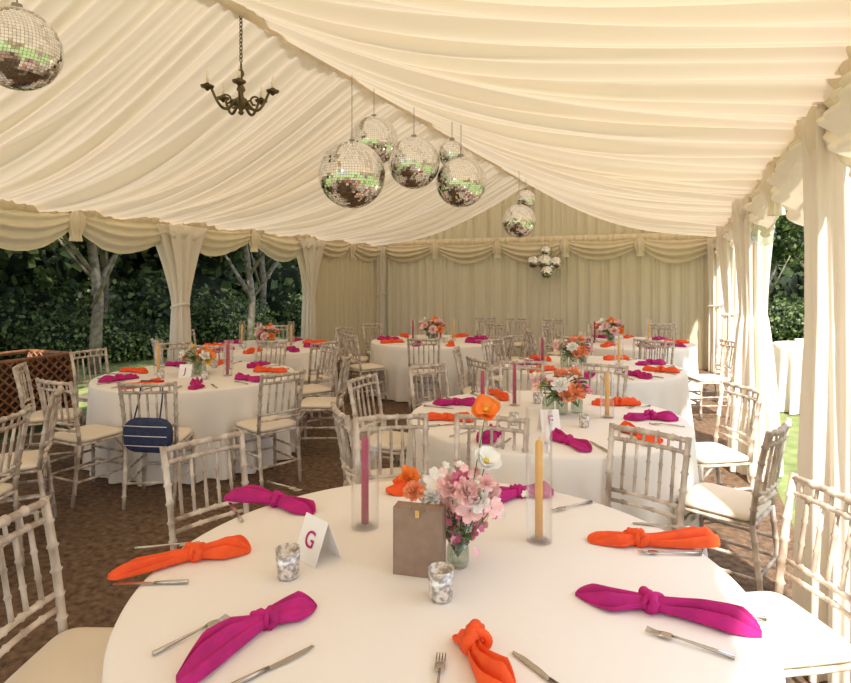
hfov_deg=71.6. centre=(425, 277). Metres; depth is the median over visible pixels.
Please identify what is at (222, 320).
bush
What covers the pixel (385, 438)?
dining chair
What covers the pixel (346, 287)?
wall
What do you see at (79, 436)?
dining chair
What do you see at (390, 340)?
napkin
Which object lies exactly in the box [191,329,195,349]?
dining chair
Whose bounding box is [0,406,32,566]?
dining chair
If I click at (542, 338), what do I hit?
taper candle
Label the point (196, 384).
napkin
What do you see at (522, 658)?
knife
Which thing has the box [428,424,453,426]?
knife
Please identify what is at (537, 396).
tealight holder
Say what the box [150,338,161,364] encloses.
dining chair
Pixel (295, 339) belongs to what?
napkin
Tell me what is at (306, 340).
napkin
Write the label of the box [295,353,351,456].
dining chair
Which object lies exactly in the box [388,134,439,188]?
ball
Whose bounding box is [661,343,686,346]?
napkin
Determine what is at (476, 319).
dining chair
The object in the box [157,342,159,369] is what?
taper candle
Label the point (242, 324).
taper candle
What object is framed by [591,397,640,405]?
napkin
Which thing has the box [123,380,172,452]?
shoulder bag
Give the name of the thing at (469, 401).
napkin
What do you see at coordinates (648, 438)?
napkin
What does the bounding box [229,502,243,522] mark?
knife
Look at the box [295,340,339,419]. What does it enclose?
dining chair
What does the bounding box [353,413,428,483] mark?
dining chair
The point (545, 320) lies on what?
dining chair
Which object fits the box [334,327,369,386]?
dining chair
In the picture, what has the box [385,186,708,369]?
wall
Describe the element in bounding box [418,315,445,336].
flower arrangement
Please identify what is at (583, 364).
dining chair
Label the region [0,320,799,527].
lawn
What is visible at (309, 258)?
curtain
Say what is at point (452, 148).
ball
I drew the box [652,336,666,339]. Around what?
napkin
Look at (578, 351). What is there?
flower arrangement
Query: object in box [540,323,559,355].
dining chair
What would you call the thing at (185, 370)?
table number card
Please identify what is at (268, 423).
dining chair
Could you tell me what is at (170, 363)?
napkin
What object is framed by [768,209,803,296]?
tree
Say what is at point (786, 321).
bush
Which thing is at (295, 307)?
bush
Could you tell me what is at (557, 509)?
fork
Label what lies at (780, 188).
trim
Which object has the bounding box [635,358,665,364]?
napkin
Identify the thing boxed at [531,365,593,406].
flower arrangement
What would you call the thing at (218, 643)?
napkin
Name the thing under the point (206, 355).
flower arrangement
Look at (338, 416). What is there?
dining chair
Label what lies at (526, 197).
ball
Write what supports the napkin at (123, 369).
on the round dining table at (208, 410)
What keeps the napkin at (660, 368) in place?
on the round dining table at (671, 392)
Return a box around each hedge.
[0,232,158,305]
[237,250,301,323]
[768,255,803,307]
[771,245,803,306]
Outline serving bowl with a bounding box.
[795,339,803,343]
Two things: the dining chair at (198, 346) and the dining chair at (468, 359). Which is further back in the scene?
the dining chair at (198, 346)
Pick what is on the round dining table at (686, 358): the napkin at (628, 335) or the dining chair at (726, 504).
the napkin at (628, 335)
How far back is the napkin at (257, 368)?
5.80 m
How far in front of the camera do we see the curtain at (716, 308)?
10.40 m
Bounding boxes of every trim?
[0,199,381,262]
[383,233,713,263]
[712,46,850,254]
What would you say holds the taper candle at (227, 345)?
on the round dining table at (208, 410)
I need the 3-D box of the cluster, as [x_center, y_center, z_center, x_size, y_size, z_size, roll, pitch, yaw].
[2.367,-0.873,11.695,0.718,1.794,0.355,0,0,32]
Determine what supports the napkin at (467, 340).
on the round dining table at (393, 356)
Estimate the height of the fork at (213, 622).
0.013 m
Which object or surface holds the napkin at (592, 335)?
on the round dining table at (686, 358)
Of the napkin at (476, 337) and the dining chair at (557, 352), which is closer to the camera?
the napkin at (476, 337)
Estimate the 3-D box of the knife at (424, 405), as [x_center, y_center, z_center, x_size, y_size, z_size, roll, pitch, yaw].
[0.094,0.922,4.226,0.225,0.014,0.017,0,0,19]
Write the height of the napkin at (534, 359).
0.074 m
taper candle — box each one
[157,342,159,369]
[226,343,228,374]
[227,340,229,367]
[241,324,242,344]
[290,324,291,344]
[361,436,368,524]
[412,320,413,338]
[452,321,453,339]
[481,370,484,394]
[513,363,515,403]
[535,436,542,538]
[541,337,543,360]
[594,321,595,340]
[605,373,608,415]
[618,339,619,362]
[647,322,648,338]
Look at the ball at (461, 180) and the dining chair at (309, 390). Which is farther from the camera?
the dining chair at (309, 390)
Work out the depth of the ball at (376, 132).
5.00 m
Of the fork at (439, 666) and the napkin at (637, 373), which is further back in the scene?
the napkin at (637, 373)
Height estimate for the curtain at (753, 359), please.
2.408 m
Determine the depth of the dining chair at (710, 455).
4.02 m
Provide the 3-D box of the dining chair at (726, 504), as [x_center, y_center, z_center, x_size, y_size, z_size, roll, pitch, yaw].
[1.662,1.217,3.184,0.510,0.930,0.427,0,0,44]
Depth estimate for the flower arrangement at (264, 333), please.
7.98 m
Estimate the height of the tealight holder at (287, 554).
0.088 m
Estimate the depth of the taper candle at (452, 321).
8.77 m
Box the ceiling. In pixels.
[0,0,850,245]
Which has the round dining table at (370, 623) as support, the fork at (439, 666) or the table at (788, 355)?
the fork at (439, 666)
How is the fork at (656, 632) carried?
on the round dining table at (370, 623)
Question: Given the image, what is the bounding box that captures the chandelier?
[200,16,278,116]
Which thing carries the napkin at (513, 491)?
on the round dining table at (370, 623)
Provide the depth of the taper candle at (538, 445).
2.08 m
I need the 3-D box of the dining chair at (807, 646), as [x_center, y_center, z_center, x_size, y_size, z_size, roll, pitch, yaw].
[1.237,1.217,2.060,0.510,0.930,0.427,0,0,-8]
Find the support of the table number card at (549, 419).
on the round dining table at (570, 471)
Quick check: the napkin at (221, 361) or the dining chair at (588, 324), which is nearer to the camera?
the napkin at (221, 361)
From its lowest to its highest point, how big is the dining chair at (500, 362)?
0.930 m
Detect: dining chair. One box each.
[0,384,63,535]
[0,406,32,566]
[0,495,113,682]
[12,362,83,476]
[35,377,127,507]
[69,347,109,423]
[117,381,195,509]
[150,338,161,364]
[154,341,192,364]
[159,430,248,550]
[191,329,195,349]
[192,345,225,359]
[232,369,305,487]
[254,340,287,365]
[262,325,288,339]
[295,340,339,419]
[295,344,339,436]
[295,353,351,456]
[330,401,401,485]
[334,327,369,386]
[335,326,354,386]
[342,333,386,404]
[346,373,407,468]
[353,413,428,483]
[361,323,382,380]
[407,338,440,411]
[407,363,449,410]
[423,322,446,334]
[453,346,498,394]
[453,413,529,476]
[466,356,495,392]
[468,335,514,386]
[475,317,502,356]
[481,338,505,386]
[485,323,505,373]
[497,327,531,374]
[498,360,544,390]
[505,318,535,356]
[526,329,537,355]
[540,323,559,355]
[542,319,564,355]
[557,335,584,354]
[560,336,592,355]
[581,362,628,397]
[587,323,610,336]
[604,423,691,528]
[632,338,666,360]
[639,340,674,364]
[646,324,672,338]
[653,323,677,339]
[673,417,791,590]
[688,338,734,420]
[696,380,764,528]
[746,472,850,682]
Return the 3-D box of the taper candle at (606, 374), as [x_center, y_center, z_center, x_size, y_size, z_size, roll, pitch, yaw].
[1.210,0.759,3.930,0.090,0.338,0.090,0,0,24]
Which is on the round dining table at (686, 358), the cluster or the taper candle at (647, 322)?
the taper candle at (647, 322)
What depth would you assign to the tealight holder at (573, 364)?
5.94 m
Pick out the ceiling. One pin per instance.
(648, 115)
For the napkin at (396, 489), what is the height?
0.079 m
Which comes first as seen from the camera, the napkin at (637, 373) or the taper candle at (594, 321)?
the napkin at (637, 373)
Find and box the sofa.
[0,349,73,434]
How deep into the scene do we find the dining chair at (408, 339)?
7.39 m
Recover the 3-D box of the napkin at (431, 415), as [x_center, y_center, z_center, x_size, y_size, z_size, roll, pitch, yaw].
[0.145,0.903,3.870,0.350,0.073,0.132,0,0,10]
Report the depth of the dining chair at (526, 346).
8.85 m
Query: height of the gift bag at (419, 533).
0.235 m
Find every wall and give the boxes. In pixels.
[315,251,376,355]
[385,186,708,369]
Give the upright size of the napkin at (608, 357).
0.073 m
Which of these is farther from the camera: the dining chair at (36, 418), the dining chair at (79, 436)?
the dining chair at (36, 418)
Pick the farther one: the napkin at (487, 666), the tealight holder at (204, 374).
the tealight holder at (204, 374)
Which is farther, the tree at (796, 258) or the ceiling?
the tree at (796, 258)
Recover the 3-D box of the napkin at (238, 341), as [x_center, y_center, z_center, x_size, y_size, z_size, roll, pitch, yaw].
[-2.743,0.903,8.372,0.345,0.074,0.134,0,0,11]
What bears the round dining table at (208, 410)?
on the floor
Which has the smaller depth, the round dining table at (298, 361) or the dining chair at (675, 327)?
the round dining table at (298, 361)
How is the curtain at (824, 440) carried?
hanging from the ceiling
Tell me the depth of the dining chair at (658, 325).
9.63 m
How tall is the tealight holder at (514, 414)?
0.075 m
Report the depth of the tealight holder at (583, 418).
3.66 m
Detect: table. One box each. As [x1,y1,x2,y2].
[82,361,300,486]
[102,480,785,682]
[196,339,337,411]
[367,335,498,402]
[405,391,707,556]
[503,355,695,439]
[563,336,699,403]
[773,341,802,414]
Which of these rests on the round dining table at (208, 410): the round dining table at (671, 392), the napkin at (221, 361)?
the napkin at (221, 361)
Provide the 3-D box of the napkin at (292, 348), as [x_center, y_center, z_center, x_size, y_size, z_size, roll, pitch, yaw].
[-1.702,0.901,7.528,0.130,0.076,0.348,0,0,-30]
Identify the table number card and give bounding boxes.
[178,364,193,377]
[297,512,340,568]
[537,409,560,431]
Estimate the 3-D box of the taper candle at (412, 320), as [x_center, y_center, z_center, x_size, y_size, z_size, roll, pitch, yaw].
[-0.190,0.773,8.880,0.090,0.310,0.090,0,0,24]
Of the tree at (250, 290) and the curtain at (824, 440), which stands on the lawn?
the tree at (250, 290)
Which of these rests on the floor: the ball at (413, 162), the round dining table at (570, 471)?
the round dining table at (570, 471)
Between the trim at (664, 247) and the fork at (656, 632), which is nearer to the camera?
the fork at (656, 632)
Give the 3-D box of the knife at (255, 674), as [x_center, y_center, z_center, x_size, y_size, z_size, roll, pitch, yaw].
[-0.361,0.922,1.405,0.225,0.014,0.017,0,0,-44]
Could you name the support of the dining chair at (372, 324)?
on the floor
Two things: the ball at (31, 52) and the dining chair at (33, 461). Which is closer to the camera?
the ball at (31, 52)
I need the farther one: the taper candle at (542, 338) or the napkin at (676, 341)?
the napkin at (676, 341)
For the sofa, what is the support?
on the lawn
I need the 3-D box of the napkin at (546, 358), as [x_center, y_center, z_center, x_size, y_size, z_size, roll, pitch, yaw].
[1.322,0.903,6.723,0.132,0.073,0.350,0,0,-31]
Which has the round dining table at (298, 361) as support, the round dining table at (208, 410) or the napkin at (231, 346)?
the napkin at (231, 346)
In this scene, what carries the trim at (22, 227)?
attached to the wall at (346, 287)
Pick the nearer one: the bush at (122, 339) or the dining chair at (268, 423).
the dining chair at (268, 423)
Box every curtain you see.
[154,224,208,362]
[294,237,325,339]
[374,245,386,338]
[707,237,723,372]
[716,225,738,404]
[727,196,783,482]
[791,110,850,682]
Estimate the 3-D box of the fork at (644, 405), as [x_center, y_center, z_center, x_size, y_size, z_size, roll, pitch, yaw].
[1.524,0.922,4.228,0.208,0.013,0.026,0,0,-19]
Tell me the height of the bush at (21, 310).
2.147 m
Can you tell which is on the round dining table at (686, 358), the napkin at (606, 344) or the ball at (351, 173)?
the napkin at (606, 344)
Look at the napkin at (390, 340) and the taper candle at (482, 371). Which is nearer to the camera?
the taper candle at (482, 371)
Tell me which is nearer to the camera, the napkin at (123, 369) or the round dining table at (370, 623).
the round dining table at (370, 623)
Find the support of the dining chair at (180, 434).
on the floor
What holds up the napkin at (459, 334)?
on the round dining table at (393, 356)
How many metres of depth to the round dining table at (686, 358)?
7.83 m
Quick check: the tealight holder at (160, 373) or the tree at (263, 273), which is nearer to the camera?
the tealight holder at (160, 373)
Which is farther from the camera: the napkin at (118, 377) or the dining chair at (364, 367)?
the dining chair at (364, 367)
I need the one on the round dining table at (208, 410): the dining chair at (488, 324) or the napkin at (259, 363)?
the napkin at (259, 363)
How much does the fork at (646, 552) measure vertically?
0.013 m
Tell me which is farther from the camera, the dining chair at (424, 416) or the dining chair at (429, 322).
the dining chair at (429, 322)
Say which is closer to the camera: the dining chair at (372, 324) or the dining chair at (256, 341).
the dining chair at (256, 341)
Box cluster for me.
[527,245,562,278]
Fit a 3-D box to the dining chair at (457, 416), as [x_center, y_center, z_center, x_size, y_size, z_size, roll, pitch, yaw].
[0.301,1.217,3.029,0.427,0.930,0.510,0,0,16]
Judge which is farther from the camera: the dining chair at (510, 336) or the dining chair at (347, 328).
the dining chair at (347, 328)
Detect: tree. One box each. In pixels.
[52,234,117,374]
[57,238,108,317]
[204,244,278,340]
[240,243,276,313]
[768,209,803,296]
[785,220,803,268]
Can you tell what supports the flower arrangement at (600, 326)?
on the round dining table at (686, 358)
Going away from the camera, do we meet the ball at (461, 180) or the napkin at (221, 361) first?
the ball at (461, 180)
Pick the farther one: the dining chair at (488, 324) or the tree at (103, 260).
the tree at (103, 260)
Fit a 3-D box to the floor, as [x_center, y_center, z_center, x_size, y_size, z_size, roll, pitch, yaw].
[-0.825,1.689,5.279,7.100,0.018,15.100,0,0,24]
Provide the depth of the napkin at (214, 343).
7.92 m
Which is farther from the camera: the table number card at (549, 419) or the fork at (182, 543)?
the table number card at (549, 419)
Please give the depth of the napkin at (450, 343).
8.03 m
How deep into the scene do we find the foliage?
16.64 m
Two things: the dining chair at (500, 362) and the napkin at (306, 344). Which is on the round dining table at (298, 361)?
the napkin at (306, 344)
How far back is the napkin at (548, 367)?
5.88 m
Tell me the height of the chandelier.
0.807 m
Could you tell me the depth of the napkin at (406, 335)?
9.28 m
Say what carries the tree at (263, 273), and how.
on the lawn
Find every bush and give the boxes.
[0,274,92,358]
[13,308,169,366]
[51,269,209,340]
[190,292,278,344]
[275,290,302,335]
[768,293,803,342]
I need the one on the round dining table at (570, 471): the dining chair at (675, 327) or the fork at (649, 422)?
the fork at (649, 422)
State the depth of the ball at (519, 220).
7.01 m
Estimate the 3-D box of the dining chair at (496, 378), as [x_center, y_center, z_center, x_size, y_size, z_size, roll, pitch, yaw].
[0.973,1.217,7.122,0.427,0.930,0.510,0,0,-43]
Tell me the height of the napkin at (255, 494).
0.070 m
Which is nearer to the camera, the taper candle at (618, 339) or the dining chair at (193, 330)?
the taper candle at (618, 339)
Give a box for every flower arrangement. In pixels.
[179,344,216,370]
[254,323,280,340]
[399,394,527,556]
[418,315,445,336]
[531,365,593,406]
[552,334,593,361]
[594,316,623,338]
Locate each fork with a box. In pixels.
[134,541,198,549]
[152,614,230,655]
[266,480,302,490]
[434,652,445,682]
[550,500,592,511]
[626,405,650,407]
[637,549,701,554]
[645,626,734,659]
[649,422,684,426]
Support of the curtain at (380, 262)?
hanging from the ceiling
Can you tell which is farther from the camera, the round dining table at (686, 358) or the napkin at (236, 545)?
the round dining table at (686, 358)
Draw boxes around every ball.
[0,0,63,90]
[318,139,384,207]
[350,114,397,163]
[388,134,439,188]
[436,154,485,206]
[438,137,465,163]
[502,203,535,237]
[517,188,534,206]
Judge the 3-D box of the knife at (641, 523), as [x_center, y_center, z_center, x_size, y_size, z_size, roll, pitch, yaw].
[0.891,0.922,2.203,0.225,0.014,0.017,0,0,15]
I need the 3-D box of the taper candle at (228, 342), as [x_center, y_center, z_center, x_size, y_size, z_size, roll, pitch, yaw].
[-2.000,0.773,6.000,0.090,0.310,0.090,0,0,24]
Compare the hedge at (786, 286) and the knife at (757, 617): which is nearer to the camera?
the knife at (757, 617)
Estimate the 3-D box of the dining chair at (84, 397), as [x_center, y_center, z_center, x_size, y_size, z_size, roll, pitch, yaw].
[-3.351,1.217,6.123,0.510,0.930,0.427,0,0,25]
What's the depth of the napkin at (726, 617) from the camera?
1.61 m
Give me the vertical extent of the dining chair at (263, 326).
0.930 m
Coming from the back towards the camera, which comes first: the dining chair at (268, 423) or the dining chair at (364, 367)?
the dining chair at (364, 367)
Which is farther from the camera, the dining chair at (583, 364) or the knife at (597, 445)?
the dining chair at (583, 364)
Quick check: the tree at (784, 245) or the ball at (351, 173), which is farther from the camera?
the tree at (784, 245)
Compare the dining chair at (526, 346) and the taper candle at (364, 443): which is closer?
the taper candle at (364, 443)
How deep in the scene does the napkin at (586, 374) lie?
5.45 m
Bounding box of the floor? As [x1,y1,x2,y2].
[0,355,827,682]
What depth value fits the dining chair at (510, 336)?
7.75 m
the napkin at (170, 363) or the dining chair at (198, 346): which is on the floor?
the dining chair at (198, 346)
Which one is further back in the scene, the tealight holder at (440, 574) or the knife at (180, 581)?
the knife at (180, 581)
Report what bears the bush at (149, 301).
on the lawn
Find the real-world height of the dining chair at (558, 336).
0.930 m
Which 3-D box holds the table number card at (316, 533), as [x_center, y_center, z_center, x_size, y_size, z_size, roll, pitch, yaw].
[-0.361,0.864,1.967,0.126,0.131,0.106,0,0,45]
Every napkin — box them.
[98,373,138,382]
[106,535,250,579]
[119,367,147,372]
[122,377,164,388]
[164,361,185,366]
[176,591,316,682]
[188,377,204,389]
[203,342,226,345]
[211,358,232,365]
[213,345,234,350]
[221,339,240,343]
[224,485,315,514]
[234,372,259,381]
[243,347,262,353]
[246,360,270,367]
[253,365,287,372]
[286,346,299,351]
[288,337,302,341]
[303,339,326,343]
[303,342,320,346]
[377,335,399,339]
[380,338,403,343]
[386,475,406,496]
[400,333,408,337]
[422,412,473,421]
[433,397,475,405]
[445,340,454,346]
[451,333,468,337]
[452,619,515,682]
[465,338,484,343]
[467,335,487,339]
[476,424,501,443]
[486,388,508,400]
[499,481,553,502]
[512,359,540,364]
[529,355,550,360]
[529,365,556,372]
[549,428,591,451]
[575,583,761,637]
[580,372,595,378]
[587,526,719,548]
[591,334,606,338]
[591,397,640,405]
[600,341,615,347]
[603,355,628,360]
[620,421,662,443]
[623,334,633,338]
[623,369,652,378]
[623,409,678,420]
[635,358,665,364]
[642,365,679,372]
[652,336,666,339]
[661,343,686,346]
[664,338,689,342]
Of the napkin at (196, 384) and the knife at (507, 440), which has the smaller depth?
the knife at (507, 440)
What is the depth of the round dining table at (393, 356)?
7.98 m
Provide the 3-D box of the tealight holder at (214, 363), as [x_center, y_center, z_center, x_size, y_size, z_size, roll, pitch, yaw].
[-2.180,0.891,6.100,0.065,0.075,0.065,0,0,24]
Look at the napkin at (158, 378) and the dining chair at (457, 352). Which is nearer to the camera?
the napkin at (158, 378)
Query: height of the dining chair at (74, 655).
0.930 m
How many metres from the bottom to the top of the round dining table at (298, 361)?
0.750 m
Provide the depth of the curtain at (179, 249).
7.91 m
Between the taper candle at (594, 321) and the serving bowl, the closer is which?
the serving bowl
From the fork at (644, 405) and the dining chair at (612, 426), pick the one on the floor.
the dining chair at (612, 426)
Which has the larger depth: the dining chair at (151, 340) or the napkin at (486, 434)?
the dining chair at (151, 340)
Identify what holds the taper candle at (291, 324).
on the round dining table at (298, 361)
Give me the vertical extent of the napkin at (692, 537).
0.075 m
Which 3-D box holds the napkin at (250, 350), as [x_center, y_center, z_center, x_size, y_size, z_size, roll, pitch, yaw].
[-2.152,0.900,7.363,0.118,0.076,0.353,0,0,12]
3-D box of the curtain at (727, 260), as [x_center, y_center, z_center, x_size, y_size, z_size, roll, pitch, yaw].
[4.168,0.464,8.007,0.407,2.408,0.842,0,0,26]
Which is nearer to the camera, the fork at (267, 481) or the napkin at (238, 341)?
the fork at (267, 481)
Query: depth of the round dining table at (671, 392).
5.55 m
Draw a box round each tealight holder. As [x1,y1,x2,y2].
[157,370,164,378]
[201,371,208,379]
[211,360,217,367]
[275,543,299,580]
[428,562,453,603]
[509,412,518,424]
[533,392,541,403]
[571,362,576,368]
[579,414,589,427]
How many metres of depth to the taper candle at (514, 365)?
4.30 m
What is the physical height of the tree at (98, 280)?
5.827 m
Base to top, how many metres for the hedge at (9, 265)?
8.000 m
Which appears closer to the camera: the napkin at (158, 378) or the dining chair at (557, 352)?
the napkin at (158, 378)
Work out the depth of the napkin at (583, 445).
3.26 m
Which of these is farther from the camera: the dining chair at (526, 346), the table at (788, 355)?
the dining chair at (526, 346)
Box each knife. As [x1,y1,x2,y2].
[113,579,188,585]
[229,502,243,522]
[231,645,314,682]
[424,405,453,408]
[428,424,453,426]
[495,438,510,447]
[512,650,558,682]
[589,441,607,451]
[632,522,696,528]
[752,614,766,621]
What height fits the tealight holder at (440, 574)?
0.088 m
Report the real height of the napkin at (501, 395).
0.073 m
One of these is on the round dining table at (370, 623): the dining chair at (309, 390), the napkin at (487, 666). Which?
the napkin at (487, 666)
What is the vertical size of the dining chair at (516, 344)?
0.930 m
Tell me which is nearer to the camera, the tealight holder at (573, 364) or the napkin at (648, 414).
the napkin at (648, 414)
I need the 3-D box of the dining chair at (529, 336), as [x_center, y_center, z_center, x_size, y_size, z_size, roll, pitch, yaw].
[1.724,1.217,8.547,0.510,0.930,0.427,0,0,-3]
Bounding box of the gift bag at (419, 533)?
[393,500,445,577]
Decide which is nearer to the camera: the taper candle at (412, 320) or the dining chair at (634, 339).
the dining chair at (634, 339)
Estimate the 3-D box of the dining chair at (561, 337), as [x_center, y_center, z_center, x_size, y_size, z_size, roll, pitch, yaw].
[1.917,1.217,7.395,0.427,0.930,0.510,0,0,8]
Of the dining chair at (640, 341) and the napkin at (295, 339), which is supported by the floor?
the dining chair at (640, 341)
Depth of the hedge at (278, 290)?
20.27 m
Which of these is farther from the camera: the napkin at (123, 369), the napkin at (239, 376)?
the napkin at (123, 369)
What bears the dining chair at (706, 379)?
on the floor
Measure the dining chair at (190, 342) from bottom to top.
0.930 m
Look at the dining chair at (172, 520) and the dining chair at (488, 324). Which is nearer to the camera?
the dining chair at (172, 520)
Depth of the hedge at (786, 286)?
20.91 m
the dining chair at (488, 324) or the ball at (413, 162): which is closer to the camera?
the ball at (413, 162)
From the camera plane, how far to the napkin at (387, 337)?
8.85 m
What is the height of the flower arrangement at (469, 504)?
0.550 m
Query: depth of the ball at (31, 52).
2.42 m
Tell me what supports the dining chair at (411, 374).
on the floor

